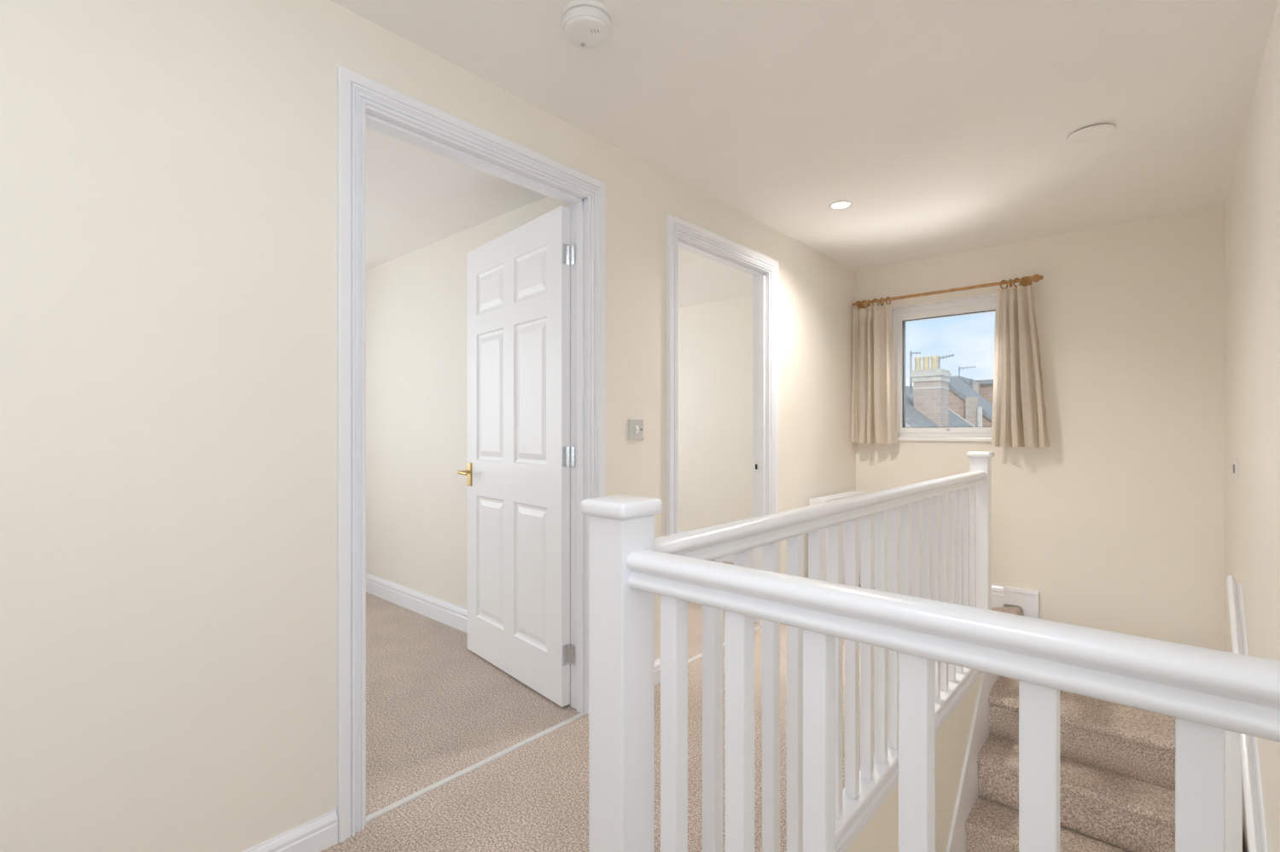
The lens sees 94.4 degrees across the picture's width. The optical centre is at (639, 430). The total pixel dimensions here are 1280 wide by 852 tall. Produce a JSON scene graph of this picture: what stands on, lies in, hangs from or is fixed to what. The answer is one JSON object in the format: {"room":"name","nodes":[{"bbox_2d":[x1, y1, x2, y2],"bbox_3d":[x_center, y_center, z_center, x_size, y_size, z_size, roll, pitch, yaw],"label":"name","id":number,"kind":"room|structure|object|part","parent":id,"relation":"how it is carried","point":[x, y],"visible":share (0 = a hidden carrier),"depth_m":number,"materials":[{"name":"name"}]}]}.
{"room":"stair landing","nodes":[
{"label":"stair landing","id":0,"kind":"room"},
{"bbox_2d":[0,0,855,851],"bbox_3d":[-0.548,0.010,1.975,0.100,2.620,6.230,0,0,42],"label":"wall","id":1,"kind":"structure","parent":0,"point":[168,167],"depth_m":1.37,"materials":[{"name":"beige paint"}]},
{"bbox_2d":[242,809,337,851],"bbox_3d":[-1.691,1.059,0.597,0.018,0.082,2.650,0,0,42],"label":"baseboard","id":2,"kind":"structure","parent":1,"relation":"attached to","point":[318,834],"depth_m":1.53,"materials":[{"name":"white paint"}]},
{"bbox_2d":[336,64,605,843],"bbox_3d":[-0.513,0.061,2.000,0.126,2.078,1.009,0,0,42],"label":"trim","id":3,"kind":"structure","parent":1,"relation":"attached to","point":[363,101],"depth_m":1.72,"materials":[{"name":"white paint"}]},
{"bbox_2d":[458,205,574,707],"bbox_3d":[-0.563,0.101,2.648,0.161,1.975,0.868,0,0,-41],"label":"door","id":4,"kind":"structure","parent":1,"relation":"in","point":[517,473],"depth_m":2.56,"materials":[{"name":"white paint"}]},
{"bbox_3d":[-0.845,0.204,2.889,0.057,0.021,0.085,0,0,-41],"label":"lever","id":5,"kind":"part","parent":4,"relation":"part of","materials":[{"name":"gold metal"}]},
{"bbox_3d":[-0.844,0.216,2.935,0.008,0.114,0.038,0,0,-41],"label":"handle","id":6,"kind":"part","parent":4,"relation":"part of","materials":[{"name":"gold metal"}]},
{"bbox_2d":[628,418,643,440],"bbox_3d":[-0.014,-0.005,2.491,0.014,0.086,0.086,0,0,42],"label":"light switch","id":7,"kind":"object","parent":1,"relation":"attached to","point":[636,427],"visible":1,"depth_m":2.48,"materials":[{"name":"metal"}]},
{"bbox_2d":[654,658,660,685],"bbox_3d":[-0.008,1.052,2.495,0.018,0.095,0.398,0,0,42],"label":"baseboard","id":8,"kind":"structure","parent":1,"relation":"attached to","point":[657,663],"depth_m":2.58,"materials":[{"name":"white paint"}]},
{"bbox_2d":[666,213,778,625],"bbox_3d":[0.417,0.066,3.050,0.126,2.068,0.992,0,0,42],"label":"trim","id":9,"kind":"structure","parent":1,"relation":"attached to","point":[682,234],"depth_m":3.33,"materials":[{"name":"white paint"}]},
{"bbox_3d":[0.665,0.205,3.389,0.024,0.060,0.002,0,0,42],"label":"strike plate","id":10,"kind":"part","parent":9,"relation":"part of","materials":[{"name":"metal"}]},
{"bbox_2d":[809,491,865,581],"bbox_3d":[1.268,0.760,3.853,0.126,0.680,0.700,0,0,42],"label":"radiator","id":11,"kind":"object","parent":1,"relation":"attached to","point":[849,494],"visible":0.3,"depth_m":3.77,"materials":[{"name":"white metal"}]},
{"bbox_2d":[809,491,865,504],"bbox_3d":[1.296,0.435,3.863,0.099,0.030,0.648,0,0,42],"label":"grille","id":12,"kind":"object","parent":11,"relation":"attached to","point":[849,494],"depth_m":3.77,"materials":[{"name":"white metal"}]},
{"bbox_3d":[1.324,0.701,3.837,0.018,0.538,0.640,0,0,42],"label":"panel","id":13,"kind":"part","parent":11,"relation":"part of","materials":[{"name":"white paint"}]},
{"bbox_2d":[366,127,547,270],"bbox_3d":[-2.448,-1.202,2.040,2.830,0.195,3.805,0,0,42],"label":"ceiling","id":14,"kind":"structure","parent":0,"point":[417,198],"depth_m":2.80,"materials":[{"name":"paint"}]},
{"bbox_2d":[366,196,570,646],"bbox_3d":[-1.153,0.010,3.501,2.830,2.620,0.100,0,0,42],"label":"wall partition","id":15,"kind":"structure","parent":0,"point":[416,301],"depth_m":3.58,"materials":[{"name":"beige paint"}]},
{"bbox_2d":[366,573,570,675],"bbox_3d":[-1.192,1.039,3.457,2.830,0.122,0.018,0,0,42],"label":"baseboard","id":16,"kind":"structure","parent":15,"relation":"attached to","point":[454,616],"depth_m":3.56,"materials":[{"name":"white paint"}]},
{"bbox_2d":[320,561,993,851],"bbox_3d":[-0.898,1.210,2.285,4.825,0.220,6.230,0,0,42],"label":"floor","id":17,"kind":"structure","parent":0,"point":[533,797],"depth_m":2.05,"materials":[{"name":"beige carpet"}]},
{"bbox_2d":[366,712,586,822],"bbox_3d":[-0.498,1.097,1.986,0.024,0.006,0.851,0,0,42],"label":"threshold strip","id":18,"kind":"object","parent":17,"relation":"on","point":[392,806],"visible":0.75,"depth_m":1.91,"materials":[{"name":"metal"}]},
{"bbox_2d":[580,494,662,851],"bbox_3d":[-0.031,0.608,1.006,0.104,0.985,0.104,0,0,42],"label":"newel post","id":19,"kind":"object","parent":17,"relation":"on","point":[621,617],"visible":1,"depth_m":0.97,"materials":[{"name":"white paint"}]},
{"bbox_2d":[687,624,762,663],"bbox_3d":[0.425,1.097,3.043,0.024,0.006,0.834,0,0,42],"label":"threshold strip","id":20,"kind":"object","parent":17,"relation":"on","point":[699,656],"visible":0.2,"depth_m":2.88,"materials":[{"name":"metal"}]},
{"bbox_2d":[654,471,986,851],"bbox_3d":[0.838,0.674,1.978,0.078,0.952,2.528,0,0,42],"label":"balustrade","id":21,"kind":"object","parent":17,"relation":"on","point":[925,532],"visible":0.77,"depth_m":1.72,"materials":[{"name":"white paint"}]},
{"bbox_3d":[0.834,0.227,1.981,0.065,0.058,2.527,0,0,42],"label":"handrail","id":22,"kind":"part","parent":21,"relation":"part of","materials":[{"name":"white paint"}]},
{"bbox_3d":[0.835,1.086,1.981,0.070,0.028,2.528,0,0,42],"label":"rail","id":23,"kind":"part","parent":21,"relation":"part of","materials":[{"name":"white paint"}]},
{"bbox_3d":[0.864,1.125,1.961,0.016,0.050,2.520,0,0,42],"label":"apron moulding","id":24,"kind":"part","parent":21,"relation":"part of","materials":[{"name":"white paint"}]},
{"bbox_2d":[626,549,1279,851],"bbox_3d":[0.326,0.649,0.688,0.875,0.902,0.068,0,0,42],"label":"balustrade","id":25,"kind":"object","parent":17,"relation":"on","point":[1208,693],"visible":1,"depth_m":0.67,"materials":[{"name":"white paint"}]},
{"bbox_3d":[0.327,0.227,0.689,0.875,0.058,0.065,0,0,42],"label":"handrail","id":26,"kind":"part","parent":25,"relation":"part of","materials":[{"name":"white paint"}]},
{"bbox_2d":[966,451,994,736],"bbox_3d":[1.699,0.802,2.957,0.104,1.395,0.104,0,0,42],"label":"newel post","id":27,"kind":"object","parent":17,"relation":"on","point":[980,461],"visible":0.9,"depth_m":2.92,"materials":[{"name":"white paint"}]},
{"bbox_2d":[678,248,752,308],"bbox_3d":[-0.349,-1.202,4.408,2.830,0.195,2.325,0,0,42],"label":"ceiling","id":28,"kind":"structure","parent":0,"point":[701,280],"depth_m":4.38,"materials":[{"name":"paint"}]},
{"bbox_2d":[330,0,1278,271],"bbox_3d":[0.199,-1.218,1.314,1.895,0.164,6.230,0,0,42],"label":"ceiling","id":29,"kind":"structure","parent":0,"point":[945,126],"depth_m":2.06,"materials":[{"name":"paint"}]},
{"bbox_2d":[561,0,612,48],"bbox_3d":[-0.148,-1.123,1.650,0.141,0.054,0.141,0,0,42],"label":"smoke detector","id":30,"kind":"object","parent":29,"relation":"attached to","point":[586,24],"visible":1,"depth_m":1.61,"materials":[{"name":"white plastic"}]},
{"bbox_2d":[828,200,852,209],"bbox_3d":[1.020,-1.147,3.015,0.117,0.006,0.117,0,0,42],"label":"recessed light","id":31,"kind":"object","parent":29,"relation":"in","point":[839,205],"visible":1,"depth_m":3.01,"materials":[{"name":"white plastic"}]},
{"bbox_2d":[846,674,984,851],"bbox_3d":[0.821,2.410,1.999,0.097,2.619,2.520,0,0,42],"label":"wall","id":32,"kind":"structure","parent":0,"point":[881,834],"depth_m":2.35,"materials":[{"name":"beige paint"}]},
{"bbox_2d":[678,204,1224,851],"bbox_3d":[1.287,1.210,4.712,5.075,5.020,0.300,0,0,42],"label":"wall","id":33,"kind":"structure","parent":0,"point":[1117,526],"depth_m":3.38,"materials":[{"name":"beige paint"}]},
{"bbox_2d":[678,530,733,563],"bbox_3d":[0.416,1.000,5.271,2.830,0.200,0.018,0,0,42],"label":"baseboard","id":34,"kind":"structure","parent":33,"relation":"attached to","point":[730,558],"depth_m":4.97,"materials":[{"name":"white paint"}]},
{"bbox_2d":[859,566,1004,607],"bbox_3d":[1.896,1.030,3.960,0.925,0.140,0.018,0,0,42],"label":"baseboard","id":35,"kind":"structure","parent":33,"relation":"attached to","point":[997,590],"depth_m":3.67,"materials":[{"name":"white paint"}]},
{"bbox_2d":[891,293,996,442],"bbox_3d":[2.040,-0.393,3.922,0.760,0.924,0.153,0,0,42],"label":"window","id":36,"kind":"structure","parent":33,"relation":"in","point":[982,304],"depth_m":4.00,"materials":[{"name":"white plastic"}]},
{"bbox_3d":[2.020,0.056,3.900,0.760,0.026,0.093,0,0,42],"label":"sill","id":37,"kind":"part","parent":36,"relation":"part of","materials":[{"name":"white plastic"}]},
{"bbox_2d":[852,273,1043,308],"bbox_3d":[1.950,-0.893,3.852,1.125,0.052,0.108,0,0,42],"label":"pole","id":38,"kind":"object","parent":33,"relation":"attached to","point":[1035,278],"visible":0.96,"depth_m":3.75,"materials":[{"name":"brown wood"}]},
{"bbox_2d":[851,304,897,444],"bbox_3d":[1.617,-0.383,4.099,0.295,0.948,0.135,0,0,42],"label":"curtain","id":39,"kind":"object","parent":38,"relation":"hanging from","point":[873,398],"visible":1,"depth_m":4.07,"materials":[{"name":"fabric"}]},
{"bbox_2d":[1000,279,1007,289],"bbox_3d":[2.201,-0.880,3.587,0.058,0.067,0.008,0,0,-13],"label":"curtain ring","id":40,"kind":"object","parent":38,"relation":"hanging from","point":[1001,287],"visible":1,"depth_m":3.58,"materials":[{"name":"brown wood"}]},
{"bbox_2d":[1012,278,1021,289],"bbox_3d":[2.253,-0.880,3.542,0.058,0.067,0.008,0,0,-11],"label":"curtain ring","id":41,"kind":"object","parent":38,"relation":"hanging from","point":[1015,279],"visible":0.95,"depth_m":3.54,"materials":[{"name":"brown wood"}]},
{"bbox_2d":[990,285,1050,448],"bbox_3d":[2.264,-0.379,3.531,0.299,0.956,0.145,0,0,42],"label":"curtain","id":42,"kind":"object","parent":38,"relation":"hanging from","point":[1019,419],"visible":1,"depth_m":3.51,"materials":[{"name":"fabric"}]},
{"bbox_2d":[1021,277,1024,286],"bbox_3d":[2.275,-0.880,3.522,0.058,0.067,0.008,0,0,-43],"label":"curtain ring","id":43,"kind":"object","parent":38,"relation":"hanging from","point":[1022,282],"visible":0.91,"depth_m":3.51,"materials":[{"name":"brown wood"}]},
{"bbox_2d":[1023,276,1031,285],"bbox_3d":[2.293,-0.880,3.506,0.058,0.067,0.008,0,0,-14],"label":"curtain ring","id":44,"kind":"object","parent":38,"relation":"hanging from","point":[1025,283],"visible":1,"depth_m":3.50,"materials":[{"name":"brown wood"}]},
{"bbox_2d":[1003,586,1039,618],"bbox_3d":[2.307,1.129,3.590,0.180,0.342,0.026,0,0,42],"label":"trim","id":45,"kind":"structure","parent":33,"relation":"attached to","point":[1027,600],"depth_m":3.58,"materials":[{"name":"white paint"}]},
{"bbox_2d":[1224,0,1279,851],"bbox_3d":[0.931,1.210,0.598,0.150,5.020,6.330,0,0,42],"label":"wall","id":46,"kind":"structure","parent":0,"point":[1252,206],"depth_m":1.91,"materials":[{"name":"beige paint"}]},
{"bbox_2d":[1233,459,1238,479],"bbox_3d":[2.498,0.160,2.489,0.013,0.080,0.080,0,0,42],"label":"wall switch","id":47,"kind":"object","parent":46,"relation":"attached to","point":[1236,462],"visible":1,"depth_m":2.46,"materials":[{"name":"white plastic"}]},
{"bbox_2d":[1226,575,1268,851],"bbox_3d":[1.649,1.461,1.552,0.041,1.762,2.210,0,0,42],"label":"wall handrail","id":48,"kind":"object","parent":46,"relation":"attached to","point":[1256,834],"visible":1,"depth_m":1.91,"materials":[{"name":"white paint"}]},
{"bbox_3d":[0.450,3.770,1.091,1.225,0.100,6.230,0,0,42],"label":"floor","id":49,"kind":"structure","parent":0,"visible":0},
{"bbox_2d":[946,606,1175,851],"bbox_3d":[1.473,2.392,2.096,1.024,2.646,3.331,0,0,42],"label":"staircase","id":50,"kind":"structure","parent":49,"relation":"on","point":[1132,815],"depth_m":2.58,"materials":[{"name":"beige carpet"}]},
{"bbox_2d":[1225,730,1242,851],"bbox_3d":[2.140,1.336,2.166,0.104,0.726,0.104,0,0,42],"label":"newel post","id":51,"kind":"object","parent":50,"relation":"on","point":[1233,765],"visible":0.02,"depth_m":2.12,"materials":[{"name":"white paint"}]},
{"label":"outside","id":52,"kind":"structure","parent":0,"visible":0},
{"bbox_2d":[905,355,951,427],"bbox_3d":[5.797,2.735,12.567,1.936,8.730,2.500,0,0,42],"label":"house","id":53,"kind":"structure","parent":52,"point":[928,408],"depth_m":12.70,"materials":[{"name":"brick"}]},
{"bbox_2d":[909,350,920,394],"bbox_3d":[6.014,-1.298,12.966,0.107,0.961,0.601,0,0,5],"label":"tv aerial","id":54,"kind":"object","parent":53,"relation":"attached to","point":[910,352],"visible":1,"depth_m":13.21,"materials":[{"name":"grey metal"}]},
{"bbox_2d":[914,356,921,370],"bbox_3d":[6.149,-1.460,13.124,0.137,0.340,0.137,0,0,42],"label":"chimney pot","id":55,"kind":"object","parent":53,"relation":"on","point":[917,360],"depth_m":13.07,"materials":[{"name":"ceramic"}]},
{"bbox_2d":[922,356,929,370],"bbox_3d":[6.275,-1.457,13.012,0.140,0.333,0.140,0,0,42],"label":"chimney pot","id":56,"kind":"object","parent":53,"relation":"on","point":[926,359],"depth_m":12.96,"materials":[{"name":"ceramic"}]},
{"bbox_2d":[930,355,938,369],"bbox_3d":[6.407,-1.459,12.895,0.167,0.339,0.167,0,0,42],"label":"chimney pot","id":57,"kind":"object","parent":53,"relation":"on","point":[934,359],"depth_m":12.84,"materials":[{"name":"ceramic"}]},
{"bbox_2d":[938,354,954,368],"bbox_3d":[6.581,-1.485,12.751,0.096,0.309,0.584,0,0,-3],"label":"tv aerial","id":58,"kind":"object","parent":53,"relation":"attached to","point":[952,355],"visible":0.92,"depth_m":12.90,"materials":[{"name":"grey metal"}]},
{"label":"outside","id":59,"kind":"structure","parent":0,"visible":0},
{"bbox_2d":[905,386,913,400],"bbox_3d":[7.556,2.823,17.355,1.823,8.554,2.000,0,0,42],"label":"house","id":60,"kind":"structure","parent":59,"point":[907,388],"depth_m":16.88,"materials":[{"name":"tile"}]},
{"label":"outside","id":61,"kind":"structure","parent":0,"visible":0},
{"bbox_2d":[948,407,975,427],"bbox_3d":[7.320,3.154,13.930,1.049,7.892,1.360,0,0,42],"label":"house","id":62,"kind":"structure","parent":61,"point":[954,420],"depth_m":14.08,"materials":[{"name":"tile"}]},
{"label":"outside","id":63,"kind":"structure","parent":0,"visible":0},
{"bbox_2d":[948,376,992,427],"bbox_3d":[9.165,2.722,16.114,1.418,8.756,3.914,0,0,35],"label":"house","id":64,"kind":"structure","parent":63,"point":[964,401],"depth_m":14.86,"materials":[{"name":"brick"}]},
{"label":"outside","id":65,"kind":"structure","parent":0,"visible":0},
{"bbox_2d":[973,379,993,405],"bbox_3d":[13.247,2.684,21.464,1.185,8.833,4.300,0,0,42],"label":"house","id":66,"kind":"structure","parent":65,"point":[984,387],"depth_m":20.21,"materials":[{"name":"red brick"}]},
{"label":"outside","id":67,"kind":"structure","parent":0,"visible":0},
{"bbox_2d":[954,375,975,389],"bbox_3d":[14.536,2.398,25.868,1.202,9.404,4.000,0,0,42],"label":"house","id":68,"kind":"structure","parent":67,"point":[969,382],"depth_m":24.39,"materials":[{"name":"stone"}]},
{"bbox_2d":[958,366,974,376],"bbox_3d":[13.426,-2.494,24.413,0.292,0.436,0.913,0,0,-12],"label":"tv aerial","id":69,"kind":"object","parent":68,"relation":"on","point":[959,368],"visible":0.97,"depth_m":24.69,"materials":[{"name":"grey metal"}]}
]}

